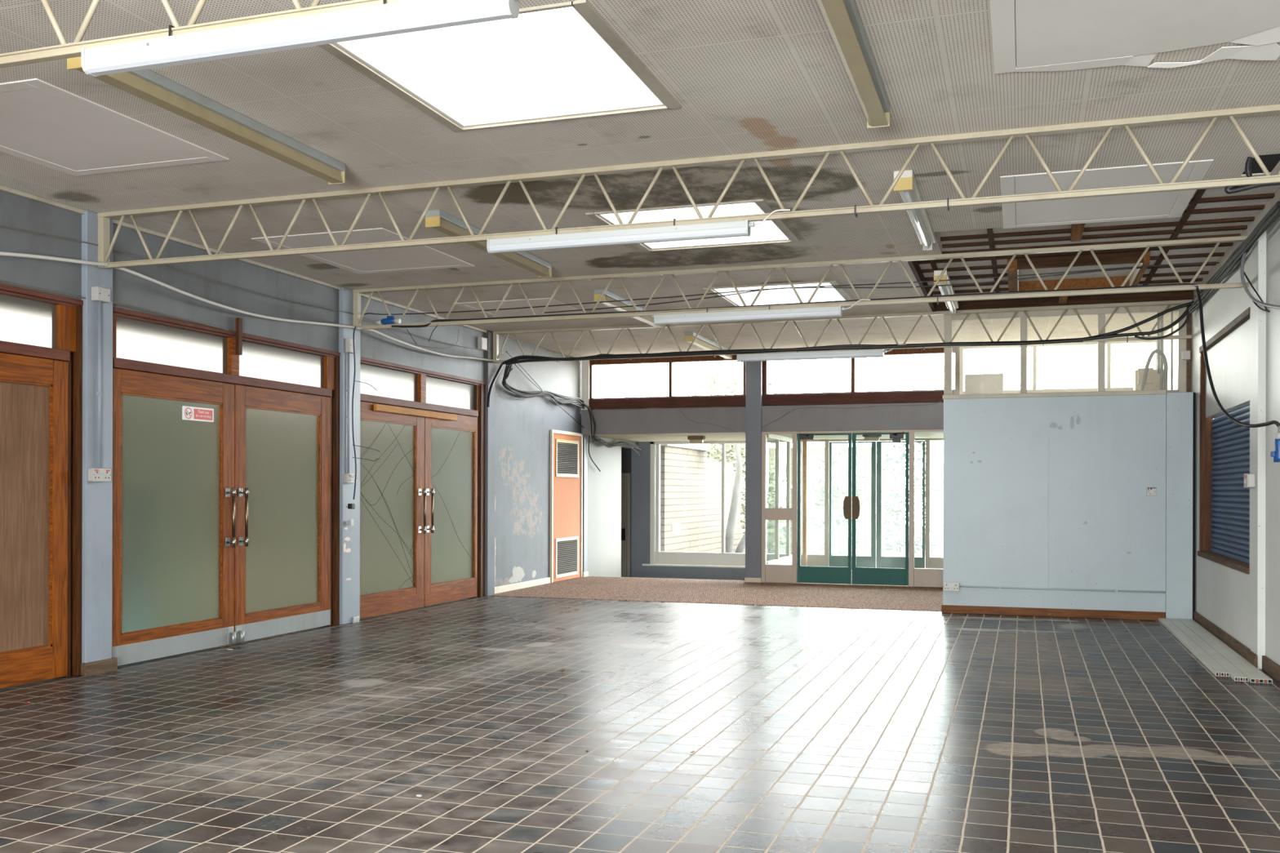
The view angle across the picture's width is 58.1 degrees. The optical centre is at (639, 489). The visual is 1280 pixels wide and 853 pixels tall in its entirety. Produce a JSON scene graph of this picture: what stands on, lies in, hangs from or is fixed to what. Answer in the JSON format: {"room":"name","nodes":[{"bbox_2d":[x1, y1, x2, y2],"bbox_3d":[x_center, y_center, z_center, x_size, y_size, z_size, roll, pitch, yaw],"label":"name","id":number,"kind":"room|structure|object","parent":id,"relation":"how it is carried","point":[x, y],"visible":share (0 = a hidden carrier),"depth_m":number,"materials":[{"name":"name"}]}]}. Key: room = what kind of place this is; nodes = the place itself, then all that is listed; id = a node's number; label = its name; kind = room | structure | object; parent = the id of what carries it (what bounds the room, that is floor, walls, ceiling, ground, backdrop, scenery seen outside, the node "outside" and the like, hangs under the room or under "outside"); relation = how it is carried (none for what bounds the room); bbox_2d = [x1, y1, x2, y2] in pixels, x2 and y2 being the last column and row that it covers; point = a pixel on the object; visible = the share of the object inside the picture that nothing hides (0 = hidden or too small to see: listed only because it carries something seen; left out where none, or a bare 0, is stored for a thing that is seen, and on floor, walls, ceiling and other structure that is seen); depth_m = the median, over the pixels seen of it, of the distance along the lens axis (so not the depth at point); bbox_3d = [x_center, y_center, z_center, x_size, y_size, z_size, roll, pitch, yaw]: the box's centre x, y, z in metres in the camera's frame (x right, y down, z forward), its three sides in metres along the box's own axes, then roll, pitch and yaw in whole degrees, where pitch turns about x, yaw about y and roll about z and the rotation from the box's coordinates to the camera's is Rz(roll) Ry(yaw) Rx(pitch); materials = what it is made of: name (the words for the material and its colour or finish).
{"room":"entrance hall","nodes":[
{"label":"entrance hall","id":0,"kind":"room"},
{"bbox_2d":[0,190,638,586],"bbox_3d":[-3.493,-0.020,8.959,0.120,3.764,21.600,0,0,18],"label":"wall","id":1,"kind":"structure","parent":0,"point":[16,211],"depth_m":11.79,"materials":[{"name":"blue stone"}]},
{"bbox_2d":[0,284,83,688],"bbox_3d":[-4.301,-0.015,6.484,0.128,2.548,2.875,0,0,18],"label":"door","id":2,"kind":"structure","parent":1,"relation":"in","point":[41,333],"depth_m":7.53,"materials":[{"name":"brown wood"}]},
{"bbox_2d":[0,280,229,330],"bbox_3d":[-3.667,-1.296,8.126,0.012,0.038,2.332,0,0,18],"label":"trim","id":3,"kind":"structure","parent":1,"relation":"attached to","point":[3,282],"depth_m":8.13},
{"bbox_2d":[111,306,340,666],"bbox_3d":[-3.290,-0.013,9.428,0.190,2.548,2.870,0,0,18],"label":"door","id":4,"kind":"structure","parent":1,"relation":"in","point":[226,530],"depth_m":9.22,"materials":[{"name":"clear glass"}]},
{"bbox_2d":[182,405,213,422],"bbox_3d":[-3.445,-0.591,8.980,0.003,0.105,0.360,0,0,18],"label":"no smoking sign","id":5,"kind":"object","parent":4,"relation":"attached to","point":[189,413],"visible":1,"depth_m":8.97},
{"bbox_2d":[0,184,486,333],"bbox_3d":[-4.329,-1.889,6.192,0.030,0.028,15.820,0,0,18],"label":"trim","id":6,"kind":"structure","parent":1,"relation":"attached to","point":[7,189],"depth_m":8.88,"materials":[{"name":"blue paint"}]},
{"bbox_2d":[0,225,503,354],"bbox_3d":[-2.848,-1.649,10.542,0.008,0.068,7.462,0,0,18],"label":"wire","id":7,"kind":"object","parent":1,"relation":"attached to","point":[0,225],"visible":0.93,"depth_m":9.04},
{"bbox_2d":[360,356,485,618],"bbox_3d":[-2.305,-0.010,12.392,0.190,2.548,2.775,0,0,18],"label":"door","id":8,"kind":"structure","parent":1,"relation":"in","point":[422,503],"depth_m":12.23,"materials":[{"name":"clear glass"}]},
{"bbox_2d":[373,404,457,420],"bbox_3d":[-2.344,-0.814,12.165,0.034,0.067,1.710,0,0,18],"label":"batten","id":9,"kind":"object","parent":8,"relation":"attached to","point":[378,407],"visible":1,"depth_m":12.05,"materials":[{"name":"brown wood"}]},
{"bbox_2d":[494,577,550,594],"bbox_3d":[-1.500,1.224,14.744,0.020,0.084,1.780,0,0,18],"label":"baseboard","id":10,"kind":"structure","parent":1,"relation":"attached to","point":[507,588],"depth_m":14.69,"materials":[{"name":"beige paint"}]},
{"bbox_2d":[502,364,596,442],"bbox_3d":[-1.096,-1.118,15.436,0.259,0.866,3.018,0,0,18],"label":"cable bundle","id":11,"kind":"object","parent":1,"relation":"attached to","point":[535,393],"visible":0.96,"depth_m":15.49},
{"bbox_2d":[549,429,582,582],"bbox_3d":[-1.026,0.221,16.139,0.035,2.077,1.145,0,0,18],"label":"door","id":12,"kind":"structure","parent":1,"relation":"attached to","point":[566,512],"depth_m":16.11,"materials":[{"name":"orange paint"}]},
{"bbox_2d":[555,536,578,578],"bbox_3d":[-1.018,0.940,16.141,0.016,0.545,0.845,0,0,18],"label":"grille","id":13,"kind":"object","parent":12,"relation":"attached to","point":[566,548],"depth_m":16.12,"materials":[{"name":"metal"}]},
{"bbox_2d":[555,439,578,477],"bbox_3d":[-1.015,-0.437,16.141,0.016,0.520,0.845,0,0,18],"label":"grille","id":14,"kind":"object","parent":12,"relation":"attached to","point":[566,451],"depth_m":16.13,"materials":[{"name":"metal"}]},
{"bbox_2d":[582,434,587,572],"bbox_3d":[-0.863,-0.014,16.819,0.155,3.764,0.137,0,0,18],"label":"post","id":15,"kind":"object","parent":1,"relation":"attached to","point":[584,437],"visible":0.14,"depth_m":16.77,"materials":[{"name":"grey paint"}]},
{"bbox_2d":[621,447,631,473],"bbox_3d":[-1.015,0.493,19.068,1.550,2.750,1.350,0,0,18],"label":"wall","id":16,"kind":"structure","parent":0,"point":[625,452],"depth_m":19.36,"materials":[{"name":"paint"}]},
{"bbox_2d":[621,473,631,577],"bbox_3d":[-0.473,0.794,19.417,0.660,2.150,0.045,0,0,18],"label":"door","id":17,"kind":"structure","parent":16,"relation":"in","point":[625,477],"depth_m":19.33,"materials":[{"name":"metal"}]},
{"bbox_2d":[0,595,1279,852],"bbox_3d":[-0.686,1.328,5.000,7.950,0.120,15.860,0,0,18],"label":"floor","id":18,"kind":"structure","parent":0,"point":[885,731],"depth_m":5.85,"materials":[{"name":"tile"}]},
{"bbox_2d":[81,209,112,662],"bbox_3d":[-3.801,-0.320,7.960,0.165,3.163,0.240,0,0,18],"label":"post","id":19,"kind":"object","parent":18,"relation":"on","point":[97,496],"visible":0.52,"depth_m":7.91,"materials":[{"name":"blue paint"}]},
{"bbox_2d":[80,657,117,675],"bbox_3d":[-3.726,1.219,7.936,0.048,0.084,0.285,0,0,18],"label":"baseboard","id":20,"kind":"structure","parent":19,"relation":"attached to","point":[108,664],"depth_m":7.90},
{"bbox_2d":[96,302,102,468],"bbox_3d":[-3.716,-0.719,7.911,0.028,1.145,0.028,0,0,18],"label":"conduit","id":21,"kind":"object","parent":19,"relation":"attached to","point":[99,393],"visible":1,"depth_m":7.90,"materials":[{"name":"blue paint"}]},
{"bbox_2d":[88,467,111,481],"bbox_3d":[-3.706,-0.102,7.896,0.056,0.092,0.164,0,0,18],"label":"wall socket","id":22,"kind":"object","parent":19,"relation":"attached to","point":[94,474],"visible":1,"depth_m":7.86,"materials":[{"name":"grey plastic"}]},
{"bbox_2d":[338,287,360,624],"bbox_3d":[-2.811,-0.318,10.940,0.165,3.163,0.300,0,0,18],"label":"post","id":23,"kind":"object","parent":18,"relation":"on","point":[349,535],"visible":0.63,"depth_m":10.87,"materials":[{"name":"blue paint"}]},
{"bbox_2d":[346,352,350,473],"bbox_3d":[-2.746,-0.722,10.829,0.028,1.135,0.028,0,0,18],"label":"conduit","id":24,"kind":"object","parent":23,"relation":"attached to","point":[348,416],"visible":1,"depth_m":10.82,"materials":[{"name":"blue paint"}]},
{"bbox_2d":[363,262,1218,315],"bbox_3d":[0.824,-1.645,9.854,7.457,0.162,0.030,0,0,18],"label":"wire","id":25,"kind":"object","parent":23,"relation":"attached to","point":[1137,267],"visible":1,"depth_m":9.57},
{"bbox_2d":[484,330,495,595],"bbox_3d":[-1.857,-0.316,13.810,0.165,3.163,0.200,0,0,18],"label":"post","id":26,"kind":"object","parent":18,"relation":"on","point":[490,367],"visible":0.53,"depth_m":13.74,"materials":[{"name":"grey paint"}]},
{"bbox_2d":[488,576,942,611],"bbox_3d":[1.223,1.320,14.441,5.380,0.106,3.258,0,0,18],"label":"carpet","id":27,"kind":"object","parent":18,"relation":"on","point":[902,597],"visible":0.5,"depth_m":14.12,"materials":[{"name":"carpet"}]},
{"bbox_2d":[744,360,762,582],"bbox_3d":[1.593,-0.311,15.898,0.228,3.158,0.283,0,0,18],"label":"column","id":28,"kind":"structure","parent":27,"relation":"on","point":[753,370],"depth_m":15.77,"materials":[{"name":"grey paint"}]},
{"bbox_2d":[1165,391,1193,619],"bbox_3d":[5.284,0.164,11.294,0.238,2.233,0.132,0,0,18],"label":"post","id":29,"kind":"object","parent":18,"relation":"on","point":[1179,406],"visible":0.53,"depth_m":11.23,"materials":[{"name":"blue paint"}]},
{"bbox_2d":[1158,617,1229,676],"bbox_3d":[4.552,1.267,9.575,0.083,0.025,3.555,0,0,18],"label":"plank","id":30,"kind":"object","parent":18,"relation":"on","point":[1211,664],"visible":1,"depth_m":9.05,"materials":[{"name":"white plastic"}]},
{"bbox_2d":[1168,618,1248,681],"bbox_3d":[4.606,1.267,9.459,0.083,0.025,3.740,0,0,18],"label":"plank","id":31,"kind":"object","parent":18,"relation":"on","point":[1235,674],"visible":0.94,"depth_m":8.78,"materials":[{"name":"white plastic"}]},
{"bbox_2d":[1177,618,1272,683],"bbox_3d":[4.707,1.267,9.407,0.130,0.025,3.775,0,0,18],"label":"plank","id":32,"kind":"object","parent":18,"relation":"on","point":[1255,675],"visible":0.95,"depth_m":8.79,"materials":[{"name":"white plastic"}]},
{"bbox_2d":[0,0,1279,357],"bbox_3d":[-0.183,-1.973,6.490,7.950,0.155,19.000,0,0,18],"label":"ceiling","id":33,"kind":"structure","parent":0,"point":[744,76],"depth_m":6.53,"materials":[{"name":"paint"}]},
{"bbox_2d":[0,78,228,176],"bbox_3d":[-3.096,-1.897,6.130,1.110,0.008,1.360,0,0,18],"label":"ceiling panel","id":34,"kind":"object","parent":33,"relation":"attached to","point":[42,122],"visible":1,"depth_m":6.19,"materials":[{"name":"white paint"}]},
{"bbox_2d":[0,0,408,68],"bbox_3d":[-1.096,-1.708,3.737,7.624,0.377,0.068,0,0,18],"label":"roof truss","id":35,"kind":"object","parent":33,"relation":"attached to","point":[64,51],"visible":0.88,"depth_m":3.90,"materials":[{"name":"metal"}]},
{"bbox_2d":[80,0,519,76],"bbox_3d":[-1.032,-1.499,3.703,1.850,0.128,0.076,0,0,18],"label":"strip light","id":36,"kind":"object","parent":35,"relation":"attached to","point":[410,15],"visible":1,"depth_m":3.70,"materials":[{"name":"white plastic"}]},
{"bbox_2d":[66,40,345,185],"bbox_3d":[-2.074,-1.842,5.796,0.110,0.114,1.950,0,0,18],"label":"light","id":37,"kind":"object","parent":33,"relation":"attached to","point":[148,85],"visible":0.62,"depth_m":5.69,"materials":[{"name":"grey paint"}]},
{"bbox_2d":[251,227,475,274],"bbox_3d":[-2.166,-1.895,9.214,1.130,0.008,1.480,0,0,18],"label":"ceiling panel","id":38,"kind":"object","parent":33,"relation":"attached to","point":[419,257],"visible":0.95,"depth_m":9.25,"materials":[{"name":"white paint"}]},
{"bbox_2d":[425,209,551,277],"bbox_3d":[-1.100,-1.839,8.728,0.110,0.114,1.950,0,0,18],"label":"light","id":39,"kind":"object","parent":33,"relation":"attached to","point":[440,220],"visible":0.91,"depth_m":8.38,"materials":[{"name":"grey paint"}]},
{"bbox_2d":[316,0,679,132],"bbox_3d":[-0.593,-2.114,5.257,1.240,0.459,1.320,0,0,18],"label":"window","id":40,"kind":"structure","parent":33,"relation":"attached to","point":[585,72],"depth_m":5.80,"materials":[{"name":"glass"}]},
{"bbox_2d":[453,297,583,317],"bbox_3d":[-1.179,-1.893,12.169,1.080,0.008,1.350,0,0,18],"label":"ceiling panel","id":41,"kind":"object","parent":33,"relation":"attached to","point":[509,304],"visible":0.48,"depth_m":11.93,"materials":[{"name":"white paint"}]},
{"bbox_2d":[593,288,665,328],"bbox_3d":[-0.078,-1.837,11.803,0.110,0.114,1.950,0,0,18],"label":"light","id":42,"kind":"object","parent":33,"relation":"attached to","point":[607,296],"visible":0.64,"depth_m":11.35,"materials":[{"name":"grey paint"}]},
{"bbox_2d":[97,104,1279,268],"bbox_3d":[-0.099,-1.706,6.736,7.624,0.377,0.068,0,0,18],"label":"roof truss","id":43,"kind":"object","parent":33,"relation":"attached to","point":[104,251],"visible":0.92,"depth_m":6.51,"materials":[{"name":"metal"}]},
{"bbox_2d":[0,251,499,362],"bbox_3d":[-2.814,-1.482,10.420,0.025,0.155,7.530,0,0,18],"label":"cable","id":44,"kind":"object","parent":43,"relation":"hanging from","point":[2,253],"visible":0.94,"depth_m":8.91,"materials":[{"name":"plastic"}]},
{"bbox_2d":[486,208,790,253],"bbox_3d":[-0.035,-1.497,6.702,1.850,0.128,0.076,0,0,18],"label":"strip light","id":45,"kind":"object","parent":43,"relation":"attached to","point":[740,228],"visible":1,"depth_m":6.69,"materials":[{"name":"white plastic"}]},
{"bbox_2d":[488,226,746,253],"bbox_3d":[-0.149,-1.456,6.740,1.586,0.040,0.068,0,0,18],"label":"diffuser","id":46,"kind":"object","parent":45,"relation":"attached to","point":[673,233],"depth_m":6.71,"materials":[{"name":"plastic"}]},
{"bbox_2d":[1224,156,1279,193],"bbox_3d":[3.082,-1.587,5.784,0.290,0.224,0.208,0,0,18],"label":"cable","id":47,"kind":"object","parent":43,"relation":"attached to","point":[1228,189],"visible":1,"depth_m":5.72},
{"bbox_2d":[585,199,799,252],"bbox_3d":[0.419,-2.111,8.303,1.240,0.459,1.320,0,0,18],"label":"window","id":48,"kind":"structure","parent":33,"relation":"attached to","point":[767,232],"depth_m":8.81,"materials":[{"name":"glass"}]},
{"bbox_2d":[684,332,732,359],"bbox_3d":[0.893,-1.835,14.726,0.110,0.114,1.950,0,0,18],"label":"light","id":49,"kind":"object","parent":33,"relation":"attached to","point":[700,341],"visible":0.62,"depth_m":14.32,"materials":[{"name":"grey paint"}]},
{"bbox_2d":[703,280,852,306],"bbox_3d":[1.387,-2.109,11.216,1.240,0.459,1.320,0,0,18],"label":"window","id":50,"kind":"structure","parent":33,"relation":"attached to","point":[778,295],"depth_m":11.75,"materials":[{"name":"glass"}]},
{"bbox_2d":[352,235,1248,329],"bbox_3d":[0.903,-1.703,9.754,7.624,0.377,0.068,0,0,18],"label":"roof truss","id":51,"kind":"object","parent":33,"relation":"attached to","point":[357,318],"visible":0.85,"depth_m":9.53,"materials":[{"name":"metal"}]},
{"bbox_2d":[653,299,870,324],"bbox_3d":[1.010,-1.495,9.706,1.850,0.128,0.076,0,0,18],"label":"strip light","id":52,"kind":"object","parent":51,"relation":"attached to","point":[833,311],"visible":1,"depth_m":9.70,"materials":[{"name":"white plastic"}]},
{"bbox_2d":[655,311,839,324],"bbox_3d":[0.896,-1.453,9.743,1.586,0.040,0.068,0,0,18],"label":"diffuser","id":53,"kind":"object","parent":52,"relation":"attached to","point":[734,316],"depth_m":9.74,"materials":[{"name":"plastic"}]},
{"bbox_2d":[391,283,1279,427],"bbox_3d":[0.914,-0.994,9.145,7.218,1.159,1.153,0,0,18],"label":"cable","id":54,"kind":"object","parent":51,"relation":"hanging from","point":[1226,414],"visible":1,"depth_m":9.03,"materials":[{"name":"rubber"}]},
{"bbox_2d":[493,300,1191,363],"bbox_3d":[1.862,-1.701,12.639,7.624,0.377,0.068,0,0,18],"label":"roof truss","id":55,"kind":"object","parent":33,"relation":"attached to","point":[496,354],"visible":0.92,"depth_m":12.43,"materials":[{"name":"metal"}]},
{"bbox_2d":[736,344,900,362],"bbox_3d":[1.969,-1.492,12.591,1.850,0.128,0.076,0,0,18],"label":"strip light","id":56,"kind":"object","parent":55,"relation":"attached to","point":[868,353],"visible":1,"depth_m":12.59,"materials":[{"name":"white plastic"}]},
{"bbox_2d":[737,352,882,361],"bbox_3d":[1.855,-1.451,12.628,1.586,0.040,0.068,0,0,18],"label":"diffuser","id":57,"kind":"object","parent":56,"relation":"attached to","point":[777,356],"depth_m":12.63,"materials":[{"name":"plastic"}]},
{"bbox_2d":[486,301,1194,407],"bbox_3d":[1.874,-1.426,12.607,7.634,0.912,0.431,0,0,18],"label":"cable bundle","id":58,"kind":"object","parent":55,"relation":"attached to","point":[526,358],"visible":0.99,"depth_m":12.46,"materials":[{"name":"rubber"}]},
{"bbox_2d":[817,0,889,128],"bbox_3d":[0.863,-1.835,4.725,0.110,0.114,1.950,0,0,18],"label":"light","id":59,"kind":"object","parent":33,"relation":"attached to","point":[842,17],"visible":1,"depth_m":4.81,"materials":[{"name":"grey paint"}]},
{"bbox_2d":[893,169,935,250],"bbox_3d":[1.853,-1.830,7.706,0.110,0.119,1.908,0,0,18],"label":"light","id":60,"kind":"object","parent":33,"relation":"attached to","point":[907,186],"visible":0.94,"depth_m":7.49,"materials":[{"name":"white metal"}]},
{"bbox_2d":[902,190,931,246],"bbox_3d":[1.852,-1.827,7.700,0.060,0.033,1.820,0,0,18],"label":"tray","id":61,"kind":"object","parent":60,"relation":"on","point":[920,220],"depth_m":7.77,"materials":[{"name":"white metal"}]},
{"bbox_2d":[933,270,958,314],"bbox_3d":[2.878,-1.828,10.790,0.110,0.119,1.908,0,0,18],"label":"light","id":62,"kind":"object","parent":33,"relation":"attached to","point":[953,306],"visible":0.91,"depth_m":10.47,"materials":[{"name":"grey plastic"}]},
{"bbox_2d":[939,284,955,311],"bbox_3d":[2.876,-1.825,10.784,0.060,0.033,1.820,0,0,18],"label":"tray","id":63,"kind":"object","parent":62,"relation":"on","point":[945,290],"depth_m":10.75,"materials":[{"name":"white metal"}]},
{"bbox_2d":[1007,250,1150,291],"bbox_3d":[3.894,-2.088,10.325,1.130,0.405,1.250,0,0,18],"label":"ceiling opening","id":64,"kind":"object","parent":33,"relation":"attached to","point":[1118,258],"visible":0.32,"depth_m":9.89,"materials":[{"name":"brown wood"}]},
{"bbox_2d":[1000,159,1213,228],"bbox_3d":[2.944,-1.883,7.427,1.165,0.008,1.430,0,0,18],"label":"ceiling panel","id":65,"kind":"object","parent":33,"relation":"attached to","point":[1158,205],"visible":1,"depth_m":7.44,"materials":[{"name":"white paint"}]},
{"bbox_2d":[989,0,1279,73],"bbox_3d":[1.967,-1.868,4.440,1.175,0.043,1.465,0,0,18],"label":"ceiling panel","id":66,"kind":"object","parent":33,"relation":"attached to","point":[1052,35],"visible":1,"depth_m":4.71,"materials":[{"name":"white paint"}]},
{"bbox_2d":[631,441,745,580],"bbox_3d":[1.214,0.539,18.880,2.800,2.668,0.200,0,0,18],"label":"wall","id":67,"kind":"structure","parent":0,"point":[640,465],"depth_m":19.15,"materials":[{"name":"grey paint"}]},
{"bbox_2d":[642,440,791,568],"bbox_3d":[1.284,0.233,18.773,2.560,2.056,0.200,0,0,18],"label":"window","id":68,"kind":"structure","parent":67,"relation":"in","point":[726,560],"depth_m":18.96,"materials":[{"name":"white paint"}]},
{"bbox_2d":[800,438,943,569],"bbox_3d":[3.764,0.242,17.954,2.607,2.062,0.090,0,0,18],"label":"window","id":69,"kind":"structure","parent":67,"relation":"in","point":[875,560],"depth_m":17.96,"materials":[{"name":"metal"}]},
{"bbox_2d":[581,402,943,434],"bbox_3d":[1.670,-0.973,15.842,5.265,0.353,0.120,0,0,18],"label":"beam","id":70,"kind":"structure","parent":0,"point":[886,417],"depth_m":15.73,"materials":[{"name":"grey paint"}]},
{"bbox_2d":[581,355,745,409],"bbox_3d":[0.324,-1.524,16.277,2.433,0.739,0.105,0,0,18],"label":"window","id":71,"kind":"structure","parent":70,"relation":"attached to","point":[587,366],"depth_m":16.27,"materials":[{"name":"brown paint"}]},
{"bbox_2d":[761,429,943,587],"bbox_3d":[2.890,0.240,15.321,2.607,2.062,0.238,0,0,18],"label":"door","id":72,"kind":"structure","parent":70,"relation":"attached to","point":[910,576],"depth_m":15.41,"materials":[{"name":"metal"}]},
{"bbox_2d":[766,434,792,564],"bbox_3d":[2.147,0.541,17.161,0.055,2.668,2.465,0,0,18],"label":"window","id":73,"kind":"structure","parent":72,"relation":"in","point":[787,560],"depth_m":16.79,"materials":[{"name":"glass"}]},
{"bbox_2d":[762,346,959,405],"bbox_3d":[2.926,-1.518,15.412,2.612,0.739,0.105,0,0,18],"label":"window","id":74,"kind":"structure","parent":70,"relation":"attached to","point":[852,397],"depth_m":15.33,"materials":[{"name":"brown wood"}]},
{"bbox_2d":[584,431,943,441],"bbox_3d":[3.242,-0.938,16.964,8.050,0.290,3.000,0,0,18],"label":"ceiling","id":75,"kind":"structure","parent":0,"point":[708,436],"depth_m":17.23,"materials":[{"name":"beige paint"}]},
{"bbox_2d":[942,394,1165,612],"bbox_3d":[4.168,0.170,11.671,2.112,2.216,0.120,0,0,18],"label":"wall","id":76,"kind":"structure","parent":0,"point":[1039,491],"depth_m":11.60,"materials":[{"name":"blue paint"}]},
{"bbox_2d":[941,604,1165,620],"bbox_3d":[4.137,1.238,11.606,2.127,0.082,0.019,0,0,18],"label":"baseboard","id":77,"kind":"structure","parent":76,"relation":"attached to","point":[1073,613],"depth_m":11.59,"materials":[{"name":"wood"}]},
{"bbox_2d":[942,390,1166,399],"bbox_3d":[4.205,-0.961,11.789,2.123,0.043,0.375,0,0,18],"label":"ledge","id":78,"kind":"object","parent":76,"relation":"on","point":[1133,392],"visible":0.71,"depth_m":11.60,"materials":[{"name":"white paint"}]},
{"bbox_2d":[943,304,1186,395],"bbox_3d":[4.377,-1.433,11.956,2.360,0.901,0.070,0,0,18],"label":"window","id":79,"kind":"structure","parent":78,"relation":"on","point":[1100,312],"depth_m":11.93,"materials":[{"name":"white paint"}]},
{"bbox_2d":[960,585,1165,593],"bbox_3d":[4.225,0.999,11.578,1.942,0.025,0.028,0,0,18],"label":"conduit","id":80,"kind":"object","parent":76,"relation":"attached to","point":[965,586],"visible":1,"depth_m":11.55,"materials":[{"name":"blue paint"}]},
{"bbox_2d":[1163,216,1279,669],"bbox_3d":[3.535,-0.304,5.253,0.205,3.164,19.000,0,0,18],"label":"wall","id":81,"kind":"structure","parent":0,"point":[1245,606],"depth_m":8.27,"materials":[{"name":"white paint"}]},
{"bbox_2d":[1186,306,1191,391],"bbox_3d":[5.519,-1.419,11.582,0.044,0.924,0.060,0,0,18],"label":"trim","id":82,"kind":"structure","parent":81,"relation":"attached to","point":[1189,321],"depth_m":11.55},
{"bbox_2d":[1192,392,1195,611],"bbox_3d":[5.423,0.164,11.286,0.031,2.233,0.040,0,0,18],"label":"gap","id":83,"kind":"structure","parent":81,"relation":"attached to","point":[1194,393],"depth_m":11.27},
{"bbox_2d":[1197,306,1249,573],"bbox_3d":[4.989,-0.366,9.771,0.135,1.992,2.548,0,0,18],"label":"window","id":84,"kind":"structure","parent":81,"relation":"in","point":[1228,351],"depth_m":10.16,"materials":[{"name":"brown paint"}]},
{"bbox_2d":[1209,401,1249,564],"bbox_3d":[5.064,-0.118,9.746,0.095,1.400,2.547,0,0,18],"label":"roller shutter","id":85,"kind":"object","parent":84,"relation":"attached to","point":[1230,447],"visible":0.63,"depth_m":9.86,"materials":[{"name":"blue paint"}]},
{"bbox_2d":[1187,200,1279,313],"bbox_3d":[4.757,-1.794,9.324,0.061,0.151,4.393,0,0,18],"label":"cable bundle","id":86,"kind":"object","parent":81,"relation":"attached to","point":[1236,256],"visible":0.91,"depth_m":8.78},
{"bbox_2d":[1192,610,1279,682],"bbox_3d":[3.794,1.228,6.325,0.071,0.100,10.400,0,0,18],"label":"baseboard","id":87,"kind":"structure","parent":81,"relation":"attached to","point":[1242,650],"depth_m":8.88,"materials":[{"name":"wood"}]},
{"bbox_2d":[1240,252,1279,309],"bbox_3d":[4.323,-1.477,8.050,0.088,0.588,1.013,0,0,15],"label":"conduit","id":88,"kind":"object","parent":81,"relation":"attached to","point":[1242,268],"visible":1,"depth_m":8.23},
{"bbox_3d":[4.579,1.342,16.407,5.150,0.118,2.570,0,0,18],"label":"floor","id":89,"kind":"structure","parent":0,"visible":0},
{"bbox_2d":[802,440,807,566],"bbox_3d":[2.604,0.242,18.202,0.065,2.068,0.070,0,0,18],"label":"post","id":90,"kind":"object","parent":89,"relation":"on","point":[804,442],"visible":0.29,"depth_m":18.17,"materials":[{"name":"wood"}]},
{"bbox_3d":[4.883,0.031,13.158,2.530,2.500,3.148,0,0,18],"label":"wall","id":91,"kind":"structure","parent":0,"visible":0},
{"bbox_2d":[959,339,1157,394],"bbox_3d":[5.295,-1.550,14.617,2.385,0.664,0.080,0,0,18],"label":"window","id":92,"kind":"structure","parent":91,"relation":"in","point":[1108,344],"depth_m":14.59,"materials":[{"name":"white paint"}]},
{"bbox_3d":[4.828,-0.946,13.096,2.300,0.055,1.900,0,0,18],"label":"storage shelf","id":93,"kind":"object","parent":91,"relation":"attached to","visible":0},
{"bbox_2d":[964,373,1003,394],"bbox_3d":[4.110,-1.179,13.757,0.440,0.404,0.100,0,0,18],"label":"board","id":94,"kind":"object","parent":93,"relation":"on","point":[975,384],"visible":0.64,"depth_m":13.71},
{"bbox_2d":[1133,367,1167,390],"bbox_3d":[5.419,-1.125,12.226,0.310,0.304,0.380,0,0,18],"label":"cardboard box","id":95,"kind":"object","parent":93,"relation":"on","point":[1153,380],"visible":0.45,"depth_m":12.11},
{"bbox_2d":[1139,311,1173,390],"bbox_3d":[5.380,-1.425,12.024,0.338,0.905,0.092,0,0,18],"label":"cable","id":96,"kind":"object","parent":93,"relation":"on","point":[1162,359],"visible":0.78,"depth_m":11.98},
{"label":"outside","id":97,"kind":"structure","parent":0,"visible":0},
{"bbox_2d":[881,528,942,551],"bbox_3d":[12.391,1.999,37.304,60.000,0.100,41.380,0,0,18],"label":"ground","id":98,"kind":"structure","parent":97,"point":[938,540],"depth_m":45.36,"materials":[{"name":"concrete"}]},
{"bbox_2d":[660,444,745,553],"bbox_3d":[1.381,0.563,22.792,0.350,2.720,6.870,0,0,18],"label":"brick wall","id":99,"kind":"structure","parent":98,"relation":"on","point":[691,484],"depth_m":21.30,"materials":[{"name":"brick"}]},
{"bbox_2d":[692,361,778,553],"bbox_3d":[1.749,-0.402,21.108,1.624,4.653,1.629,0,0,18],"label":"tree","id":100,"kind":"object","parent":98,"relation":"on","point":[735,454],"visible":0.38,"depth_m":20.73,"materials":[{"name":"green plant"}]},
{"bbox_2d":[766,462,792,554],"bbox_3d":[2.866,0.781,23.673,1.074,2.710,1.195,0,0,18],"label":"bush","id":101,"kind":"object","parent":98,"relation":"on","point":[771,539],"visible":0.29,"depth_m":23.55,"materials":[{"name":"green plant"}]},
{"bbox_2d":[715,446,871,555],"bbox_3d":[2.850,0.452,28.242,5.600,2.950,0.200,0,0,18],"label":"sky","id":102,"kind":"structure","parent":98,"relation":"on","point":[815,455],"depth_m":27.68,"materials":[{"name":"white"}]},
{"bbox_2d":[808,443,870,555],"bbox_3d":[4.074,0.523,23.527,1.272,3.030,1.256,0,0,18],"label":"bush","id":103,"kind":"object","parent":98,"relation":"on","point":[838,495],"visible":0.55,"depth_m":23.38,"materials":[{"name":"green plant"}]},
{"bbox_2d":[851,491,892,555],"bbox_3d":[4.304,0.972,21.495,0.808,1.918,0.119,0,0,18],"label":"dry grass","id":104,"kind":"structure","parent":98,"relation":"on","point":[868,548],"depth_m":21.56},
{"bbox_2d":[881,441,942,554],"bbox_3d":[5.759,0.289,24.655,1.355,3.675,1.467,0,0,18],"label":"bush","id":105,"kind":"object","parent":98,"relation":"on","point":[900,458],"visible":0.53,"depth_m":24.56,"materials":[{"name":"green plant"}]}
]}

